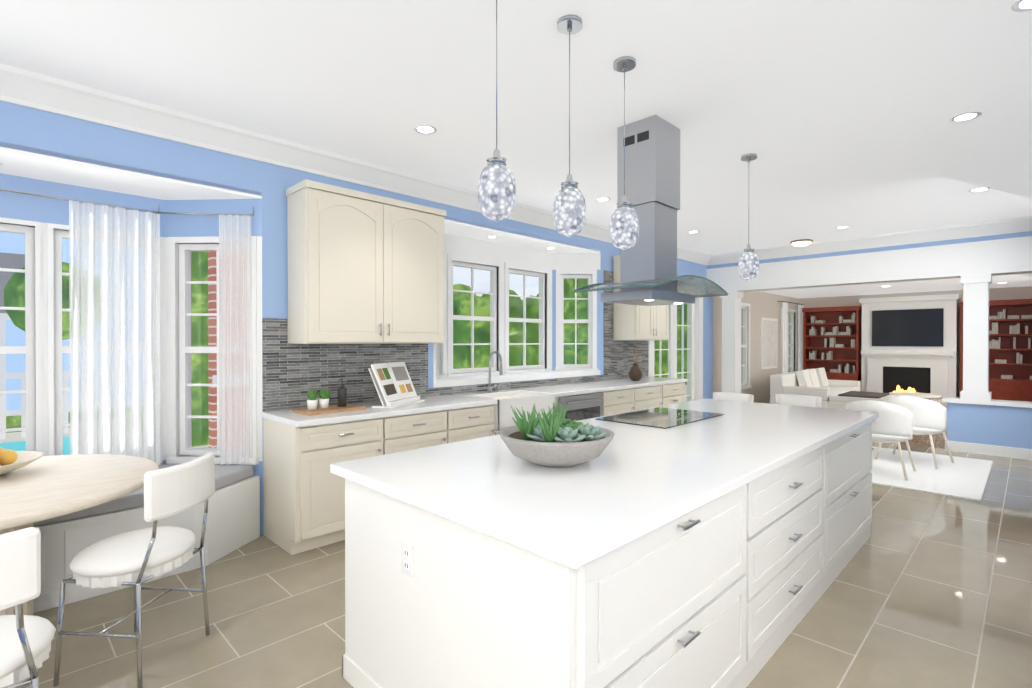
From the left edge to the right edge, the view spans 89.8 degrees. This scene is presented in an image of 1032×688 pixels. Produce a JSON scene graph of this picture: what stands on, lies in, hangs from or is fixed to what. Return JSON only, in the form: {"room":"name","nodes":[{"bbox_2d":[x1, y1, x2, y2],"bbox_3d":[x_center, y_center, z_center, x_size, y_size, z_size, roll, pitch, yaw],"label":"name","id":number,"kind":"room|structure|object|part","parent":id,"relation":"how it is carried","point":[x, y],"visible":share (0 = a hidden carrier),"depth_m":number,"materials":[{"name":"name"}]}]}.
{"room":"kitchen","nodes":[
{"label":"kitchen","id":0,"kind":"room"},
{"bbox_2d":[0,101,798,534],"bbox_3d":[0.787,-0.065,7.091,0.764,2.950,17.200,0,0,45],"label":"wall","id":1,"kind":"structure","parent":0,"point":[41,224],"depth_m":3.89,"materials":[{"name":"blue paint"}]},
{"bbox_2d":[0,188,253,215],"bbox_3d":[-3.129,-0.979,2.956,0.434,0.068,2.930,0,0,45],"label":"curtain rod","id":2,"kind":"object","parent":1,"relation":"attached to","point":[81,201],"visible":0.92,"depth_m":3.63,"materials":[{"name":"silver metal"}]},
{"bbox_2d":[69,200,159,464],"bbox_3d":[-2.766,-0.030,3.587,0.110,1.828,0.500,0,0,45],"label":"sheer curtain","id":3,"kind":"object","parent":2,"relation":"hanging from","point":[114,275],"visible":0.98,"depth_m":3.58,"materials":[{"name":"white fabric"}]},
{"bbox_2d":[219,214,252,464],"bbox_3d":[-2.062,-0.032,3.808,0.225,1.828,0.076,0,0,-5],"label":"sheer curtain","id":4,"kind":"object","parent":2,"relation":"hanging from","point":[235,359],"visible":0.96,"depth_m":3.80,"materials":[{"name":"white fabric"}]},
{"bbox_2d":[0,63,711,265],"bbox_3d":[-0.703,-1.446,4.969,0.115,0.165,11.700,0,0,45],"label":"crown molding","id":5,"kind":"structure","parent":1,"relation":"attached to","point":[27,88],"depth_m":3.65,"materials":[{"name":"white wood"}]},
{"bbox_2d":[286,179,445,343],"bbox_3d":[-1.193,-0.595,4.290,0.357,1.180,1.240,0,0,45],"label":"upper cabinet","id":6,"kind":"object","parent":1,"relation":"attached to","point":[363,267],"depth_m":4.03,"materials":[{"name":"beige wood"}]},
{"bbox_2d":[262,270,647,411],"bbox_3d":[0.044,-0.243,5.798,0.011,1.480,5.480,0,0,45],"label":"backsplash","id":7,"kind":"structure","parent":1,"relation":"attached to","point":[293,375],"depth_m":4.37,"materials":[{"name":"tile"}]},
{"bbox_2d":[613,255,668,339],"bbox_3d":[1.770,-0.626,7.267,0.357,1.150,0.880,0,0,45],"label":"upper cabinet","id":8,"kind":"object","parent":1,"relation":"attached to","point":[630,322],"depth_m":7.03,"materials":[{"name":"beige wood"}]},
{"bbox_2d":[648,297,702,400],"bbox_3d":[2.548,0.217,8.458,0.215,2.370,1.800,0,0,45],"label":"french door","id":9,"kind":"structure","parent":1,"relation":"in","point":[694,349],"depth_m":8.90,"materials":[{"name":"white"}]},
{"bbox_2d":[741,303,796,389],"bbox_3d":[5.476,0.034,11.313,0.135,1.715,3.840,0,0,45],"label":"living room window","id":10,"kind":"structure","parent":1,"relation":"in","point":[791,334],"depth_m":11.85,"materials":[{"name":"white"}]},
{"bbox_2d":[760,317,777,368],"bbox_3d":[5.529,-0.013,11.296,0.031,1.100,0.950,0,0,45],"label":"picture","id":11,"kind":"object","parent":1,"relation":"attached to","point":[768,347],"visible":1,"depth_m":11.22,"materials":[{"name":"white"}]},
{"bbox_3d":[6.491,-0.963,12.203,0.107,0.018,1.600,0,0,45],"label":"curtain rod","id":12,"kind":"object","parent":1,"relation":"attached to","visible":0},
{"bbox_2d":[782,302,787,372],"bbox_3d":[6.124,0.209,11.777,0.081,2.310,0.370,0,0,45],"label":"curtain","id":13,"kind":"object","parent":12,"relation":"hanging from","point":[784,337],"visible":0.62,"depth_m":11.71,"materials":[{"name":"white fabric"}]},
{"bbox_2d":[798,304,803,370],"bbox_3d":[6.921,0.205,12.578,0.081,2.310,0.370,0,0,45],"label":"curtain","id":14,"kind":"object","parent":12,"relation":"hanging from","point":[800,339],"visible":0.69,"depth_m":12.51,"materials":[{"name":"white fabric"}]},
{"bbox_2d":[0,0,1031,254],"bbox_3d":[1.081,-1.550,3.228,5.500,0.060,12.150,0,0,45],"label":"ceiling","id":15,"kind":"structure","parent":0,"point":[832,114],"depth_m":3.06,"materials":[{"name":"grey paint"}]},
{"bbox_2d":[414,124,436,133],"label":"recessed light","id":16,"kind":"object","parent":15,"relation":"in","point":[423,129],"depth_m":3.66,"materials":[{"name":"white"}]},
{"bbox_2d":[478,0,515,221],"bbox_3d":[-0.079,-1.008,2.121,0.152,1.009,0.156,0,0,45],"label":"pendant light","id":17,"kind":"object","parent":15,"relation":"hanging from","point":[496,192],"visible":1,"depth_m":2.07,"materials":[{"name":"clear glass"}]},
{"bbox_2d":[553,15,585,236],"bbox_3d":[0.252,-1.010,2.440,0.152,1.009,0.156,0,0,45],"label":"pendant light","id":18,"kind":"object","parent":15,"relation":"hanging from","point":[569,212],"visible":1,"depth_m":2.40,"materials":[{"name":"clear glass"}]},
{"bbox_2d":[595,197,609,201],"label":"recessed light","id":19,"kind":"object","parent":15,"relation":"in","point":[601,199],"depth_m":5.47,"materials":[{"name":"white"}]},
{"bbox_2d":[610,56,638,249],"bbox_3d":[0.584,-1.012,2.788,0.152,1.009,0.156,0,0,45],"label":"pendant light","id":20,"kind":"object","parent":15,"relation":"hanging from","point":[624,227],"visible":1,"depth_m":2.74,"materials":[{"name":"clear glass"}]},
{"bbox_2d":[572,115,727,305],"bbox_3d":[0.960,-0.905,3.634,0.670,1.232,0.969,0,0,45],"label":"range hood","id":21,"kind":"object","parent":15,"relation":"hanging from","point":[648,269],"visible":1,"depth_m":3.53,"materials":[{"name":"silver metal"}]},
{"bbox_3d":[0.960,-0.400,3.637,0.670,0.102,0.969,0,0,45],"label":"glass","id":22,"kind":"part","parent":21,"relation":"part of","materials":[{"name":"grey"}]},
{"bbox_2d":[738,153,758,280],"bbox_3d":[1.889,-1.019,4.198,0.152,1.009,0.156,0,0,45],"label":"pendant light","id":23,"kind":"object","parent":15,"relation":"hanging from","point":[748,266],"visible":1,"depth_m":4.15,"materials":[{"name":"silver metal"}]},
{"bbox_2d":[790,239,812,246],"bbox_3d":[4.284,-1.519,7.765,0.300,0.109,0.300,0,0,45],"label":"flush ceiling light","id":24,"kind":"object","parent":15,"relation":"attached to","point":[801,243],"visible":0.85,"depth_m":7.68,"materials":[{"name":"white metal"}]},
{"bbox_2d":[835,226,849,228],"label":"recessed light","id":25,"kind":"object","parent":15,"relation":"in","point":[841,227],"depth_m":6.82,"materials":[{"name":"white plastic"}]},
{"bbox_2d":[950,111,981,121],"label":"recessed light","id":26,"kind":"object","parent":15,"relation":"in","point":[967,116],"depth_m":3.45,"materials":[{"name":"white"}]},
{"bbox_2d":[969,187,990,191],"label":"recessed light","id":27,"kind":"object","parent":15,"relation":"in","point":[984,188],"depth_m":5.11,"materials":[{"name":"white"}]},
{"bbox_2d":[1011,0,1031,11],"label":"recessed light","id":28,"kind":"object","parent":15,"relation":"in","point":[1016,6],"depth_m":2.32,"materials":[{"name":"white"}]},
{"bbox_2d":[18,432,1031,687],"bbox_3d":[2.614,1.449,5.281,6.200,0.060,17.200,0,0,45],"label":"floor","id":29,"kind":"structure","parent":0,"point":[927,590],"depth_m":2.72,"materials":[{"name":"tile"}]},
{"bbox_2d":[0,527,55,687],"bbox_3d":[-1.678,0.987,1.522,0.505,0.906,0.490,0,0,45],"label":"dining chair","id":30,"kind":"object","parent":29,"relation":"on","point":[25,645],"visible":1,"depth_m":1.51,"materials":[{"name":"white leather"}]},
{"bbox_2d":[0,454,158,615],"bbox_3d":[-2.555,1.055,2.438,1.440,0.760,1.440,0,0,45],"label":"dining table","id":31,"kind":"object","parent":29,"relation":"on","point":[43,488],"visible":0.62,"depth_m":2.48,"materials":[{"name":"brown wood"}]},
{"bbox_2d":[0,448,43,474],"bbox_3d":[-2.725,0.584,2.633,0.480,0.177,0.480,0,0,45],"label":"fruit bowl","id":32,"kind":"object","parent":31,"relation":"on","point":[11,460],"visible":1,"depth_m":2.71,"materials":[{"name":"beige ceramic"}]},
{"bbox_2d":[53,452,214,687],"bbox_3d":[-1.716,0.983,2.359,0.593,0.906,0.590,0,0,45],"label":"dining chair","id":33,"kind":"object","parent":29,"relation":"on","point":[136,559],"visible":1,"depth_m":2.22,"materials":[{"name":"white leather"}]},
{"bbox_2d":[33,464,259,612],"bbox_3d":[-3.042,1.165,2.881,0.860,0.535,2.960,0,0,45],"label":"seat","id":34,"kind":"object","parent":29,"relation":"on","point":[233,520],"visible":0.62,"depth_m":3.09,"materials":[{"name":"white"}]},
{"bbox_2d":[33,464,253,526],"bbox_3d":[-3.040,0.939,2.878,0.810,0.083,2.887,0,0,45],"label":"bench cushion","id":35,"kind":"object","parent":34,"relation":"on","point":[227,477],"depth_m":3.07,"materials":[{"name":"grey fabric"}]},
{"bbox_2d":[262,415,397,554],"bbox_3d":[-1.399,0.987,3.879,0.656,0.880,0.715,0,0,45],"label":"base cabinet","id":36,"kind":"object","parent":29,"relation":"on","point":[304,502],"depth_m":3.60,"materials":[{"name":"beige wood"}]},
{"bbox_2d":[262,377,685,426],"bbox_3d":[0.264,0.518,5.562,0.636,0.040,5.470,0,0,45],"label":"countertop","id":37,"kind":"structure","parent":36,"relation":"on","point":[434,403],"depth_m":4.46,"materials":[{"name":"white stone"}]},
{"bbox_2d":[292,379,365,415],"bbox_3d":[-1.413,0.388,3.922,0.260,0.235,0.460,0,0,41],"label":"tray","id":38,"kind":"object","parent":37,"relation":"on","point":[342,405],"depth_m":3.91,"materials":[{"name":"brown wood"}]},
{"bbox_2d":[368,362,424,407],"bbox_3d":[-0.994,0.331,4.338,0.239,0.344,0.525,0,0,17],"label":"cookbook stand","id":39,"kind":"object","parent":37,"relation":"on","point":[393,384],"visible":1,"depth_m":4.29,"materials":[{"name":"white plastic"}]},
{"bbox_2d":[487,351,502,392],"bbox_3d":[-0.174,0.285,5.328,0.223,0.428,0.170,0,0,45],"label":"faucet","id":40,"kind":"object","parent":37,"relation":"on","point":[489,389],"depth_m":5.32,"materials":[{"name":"silver metal"}]},
{"bbox_2d":[465,390,555,430],"bbox_3d":[-0.047,0.638,5.118,0.490,0.284,0.780,0,0,45],"label":"sink","id":41,"kind":"object","parent":37,"relation":"in","point":[503,413],"depth_m":4.93,"materials":[{"name":"white ceramic"}]},
{"bbox_2d":[628,348,642,380],"bbox_3d":[1.599,0.270,6.920,0.190,0.440,0.190,0,0,45],"label":"vase","id":42,"kind":"object","parent":37,"relation":"on","point":[635,373],"visible":1,"depth_m":6.87,"materials":[{"name":"brown ceramic"}]},
{"bbox_2d":[398,407,457,451],"bbox_3d":[-0.981,0.985,4.299,0.656,0.880,0.730,0,0,45],"label":"base cabinet","id":43,"kind":"object","parent":29,"relation":"on","point":[416,429],"depth_m":4.16,"materials":[{"name":"beige wood"}]},
{"bbox_2d":[458,403,501,441],"bbox_3d":[-0.602,0.983,4.680,0.656,0.880,0.605,0,0,45],"label":"base cabinet","id":44,"kind":"object","parent":29,"relation":"on","point":[481,420],"depth_m":4.56,"materials":[{"name":"beige wood"}]},
{"bbox_2d":[486,395,561,428],"bbox_3d":[-0.112,0.980,5.173,0.656,0.880,0.915,0,0,45],"label":"sink","id":45,"kind":"object","parent":29,"relation":"on","point":[542,402],"depth_m":4.94,"materials":[{"name":"beige ceramic"}]},
{"bbox_2d":[562,391,609,421],"bbox_3d":[0.523,0.976,5.811,0.656,0.880,0.885,0,0,45],"label":"dishwasher","id":46,"kind":"object","parent":29,"relation":"on","point":[587,404],"depth_m":5.64,"materials":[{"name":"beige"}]},
{"bbox_2d":[342,418,876,687],"bbox_3d":[0.958,0.992,3.018,1.311,0.880,3.531,0,0,45],"label":"kitchen island","id":47,"kind":"object","parent":29,"relation":"on","point":[707,543],"depth_m":1.84,"materials":[{"name":"white wood"}]},
{"bbox_2d":[401,540,413,577],"bbox_3d":[-0.395,0.780,1.878,0.070,0.115,0.008,0,0,45],"label":"outlet","id":48,"kind":"object","parent":47,"relation":"attached to","point":[407,546],"depth_m":1.87,"materials":[{"name":"white plastic"}]},
{"bbox_2d":[330,398,877,573],"bbox_3d":[0.944,0.532,3.030,1.340,0.040,3.600,0,0,45],"label":"island countertop","id":49,"kind":"structure","parent":47,"relation":"on","point":[646,476],"depth_m":2.03,"materials":[{"name":"white stone"}]},
{"bbox_2d":[499,400,613,467],"bbox_3d":[0.175,0.385,2.257,0.500,0.260,0.500,0,0,45],"label":"succulent bowl","id":50,"kind":"object","parent":49,"relation":"on","point":[556,439],"visible":1,"depth_m":2.12,"materials":[{"name":"stone"}]},
{"bbox_2d":[598,406,717,429],"bbox_3d":[1.013,0.505,3.596,0.520,0.008,0.840,0,0,45],"label":"cooktop","id":51,"kind":"object","parent":49,"relation":"in","point":[664,416],"depth_m":3.54,"materials":[{"name":"black glass"}]},
{"bbox_2d":[610,387,641,414],"bbox_3d":[1.040,0.974,6.330,0.656,0.880,0.720,0,0,45],"label":"base cabinet","id":52,"kind":"object","parent":29,"relation":"on","point":[623,399],"depth_m":6.20,"materials":[{"name":"beige wood"}]},
{"bbox_2d":[642,383,669,408],"bbox_3d":[1.488,0.971,6.780,0.656,0.880,0.810,0,0,45],"label":"base cabinet","id":53,"kind":"object","parent":29,"relation":"on","point":[658,394],"depth_m":6.71,"materials":[{"name":"beige wood"}]},
{"bbox_2d":[670,379,687,403],"bbox_3d":[1.934,0.969,7.228,0.656,0.880,0.715,0,0,45],"label":"base cabinet","id":54,"kind":"object","parent":29,"relation":"on","point":[677,390],"depth_m":7.11,"materials":[{"name":"beige wood"}]},
{"bbox_2d":[720,291,742,392],"bbox_3d":[3.740,0.249,8.979,0.280,2.300,0.310,0,0,45],"label":"column","id":55,"kind":"structure","parent":29,"relation":"on","point":[731,342],"depth_m":8.88,"materials":[{"name":"white paint"}]},
{"bbox_2d":[713,392,753,401],"bbox_3d":[2.094,0.961,5.123,0.440,0.921,0.434,0,0,45],"label":"counter stool","id":56,"kind":"object","parent":29,"relation":"on","point":[742,397],"visible":0.06,"depth_m":5.25,"materials":[{"name":"white fabric"}]},
{"bbox_2d":[775,394,821,407],"bbox_3d":[2.639,0.962,4.920,0.440,0.921,0.434,0,0,45],"label":"counter stool","id":57,"kind":"object","parent":29,"relation":"on","point":[798,400],"visible":0.06,"depth_m":5.04,"materials":[{"name":"white fabric"}]},
{"bbox_2d":[802,306,861,381],"bbox_3d":[7.375,0.263,12.099,1.160,2.240,0.406,0,0,45],"label":"bookcase","id":58,"kind":"object","parent":29,"relation":"on","point":[832,341],"visible":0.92,"depth_m":12.09,"materials":[{"name":"brown wood"}]},
{"bbox_2d":[770,367,895,408],"bbox_3d":[6.280,0.951,9.954,1.800,0.887,2.500,0,0,45],"label":"sofa","id":59,"kind":"object","parent":29,"relation":"on","point":[833,394],"visible":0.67,"depth_m":9.61,"materials":[{"name":"white fabric"}]},
{"bbox_2d":[859,294,960,408],"bbox_3d":[8.313,0.189,11.015,1.700,2.400,0.618,0,0,45],"label":"fireplace","id":60,"kind":"object","parent":29,"relation":"on","point":[919,369],"visible":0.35,"depth_m":10.90,"materials":[{"name":"white"}]},
{"bbox_2d":[872,308,943,346],"bbox_3d":[8.289,-0.341,10.987,1.220,0.780,0.043,0,0,45],"label":"screen","id":61,"kind":"object","parent":60,"relation":"attached to","point":[916,327],"visible":0.96,"depth_m":10.94,"materials":[{"name":"black glass"}]},
{"bbox_2d":[889,392,941,403],"bbox_3d":[7.835,1.188,10.171,0.820,0.410,0.820,0,0,45],"label":"table","id":62,"kind":"object","parent":29,"relation":"on","point":[936,398],"visible":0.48,"depth_m":9.89,"materials":[{"name":"white fabric"}]},
{"bbox_2d":[870,446,992,500],"bbox_3d":[4.363,1.409,6.045,1.700,0.012,2.150,0,0,45],"label":"rug","id":63,"kind":"object","parent":29,"relation":"on","point":[963,477],"visible":0.57,"depth_m":5.62,"materials":[{"name":"white carpet"}]},
{"bbox_2d":[845,400,915,479],"bbox_3d":[3.983,1.004,5.704,0.619,0.793,0.584,0,0,45],"label":"accent chair","id":64,"kind":"object","parent":63,"relation":"on","point":[892,423],"visible":0.58,"depth_m":5.45,"materials":[{"name":"white fabric"}]},
{"bbox_2d":[875,396,953,468],"bbox_3d":[4.739,1.001,6.164,0.584,0.793,0.620,0,0,-35],"label":"accent chair","id":65,"kind":"object","parent":63,"relation":"on","point":[930,418],"visible":0.54,"depth_m":5.91,"materials":[{"name":"white fabric"}]},
{"bbox_2d":[959,299,1031,401],"bbox_3d":[9.586,0.275,9.898,1.680,2.240,0.406,0,0,45],"label":"bookcase","id":66,"kind":"object","parent":29,"relation":"on","point":[1010,349],"visible":0.65,"depth_m":9.98,"materials":[{"name":"brown wood"}]},
{"bbox_2d":[522,391,557,394],"bbox_3d":[0.217,0.617,5.384,0.490,0.244,0.030,0,0,45],"label":"backsplash","id":67,"kind":"structure","parent":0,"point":[523,392],"depth_m":5.39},
{"bbox_2d":[706,231,1031,291],"bbox_3d":[5.270,-1.217,7.438,5.100,0.650,0.315,0,0,45],"label":"header beam","id":68,"kind":"structure","parent":0,"point":[1003,254],"depth_m":7.26,"materials":[{"name":"white paint"}]},
{"bbox_2d":[760,273,1031,298],"bbox_3d":[7.148,-1.132,9.326,5.500,0.060,5.050,0,0,45],"label":"ceiling","id":69,"kind":"structure","parent":0,"point":[1014,280],"depth_m":10.14,"materials":[{"name":"grey paint"}]},
{"bbox_2d":[799,286,1031,396],"bbox_3d":[2.933,-0.054,4.955,5.300,2.950,17.200,0,0,45],"label":"wall","id":70,"kind":"structure","parent":0,"point":[1009,293],"depth_m":10.94,"materials":[{"name":"beige paint"}]},
{"bbox_2d":[712,216,1031,264],"bbox_3d":[5.150,-1.459,7.317,4.860,0.165,0.115,0,0,45],"label":"crown molding","id":71,"kind":"structure","parent":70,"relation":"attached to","point":[1021,224],"depth_m":7.19,"materials":[{"name":"white"}]},
{"bbox_2d":[942,397,1031,459],"bbox_3d":[6.420,1.069,6.317,1.870,0.690,0.300,0,0,45],"label":"wall","id":72,"kind":"structure","parent":0,"point":[999,428],"depth_m":6.56,"materials":[{"name":"blue paint"}]},
{"bbox_2d":[960,274,991,400],"bbox_3d":[5.991,-0.084,6.737,0.290,1.610,0.290,0,0,45],"label":"column","id":73,"kind":"structure","parent":72,"relation":"on","point":[975,337],"depth_m":6.65,"materials":[{"name":"white"}]},
{"label":"outside","id":74,"kind":"structure","parent":0,"visible":0},
{"bbox_2d":[0,252,69,454],"bbox_3d":[-6.555,0.256,3.184,4.350,2.750,7.300,0,0,45],"label":"house","id":75,"kind":"structure","parent":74,"point":[18,320],"depth_m":6.04,"materials":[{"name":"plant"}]},
{"bbox_2d":[208,251,216,447],"bbox_3d":[-2.095,0.070,5.128,0.170,3.100,1.650,0,0,45],"label":"brick wall","id":76,"kind":"structure","parent":74,"point":[212,332],"depth_m":4.54,"materials":[{"name":"red brick"}]},
{"bbox_2d":[0,232,686,447],"bbox_3d":[7.369,-2.645,17.316,5.270,10.000,55.000,0,0,45],"label":"trees","id":77,"kind":"object","parent":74,"point":[463,300],"depth_m":8.19,"materials":[{"name":"green plant"}]},
{"bbox_2d":[453,300,686,377],"bbox_3d":[1.640,0.040,10.955,13.032,2.938,2.564,0,0,-41],"label":"bushes","id":78,"kind":"object","parent":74,"point":[484,351],"depth_m":9.72,"materials":[{"name":"green plant"}]}
]}

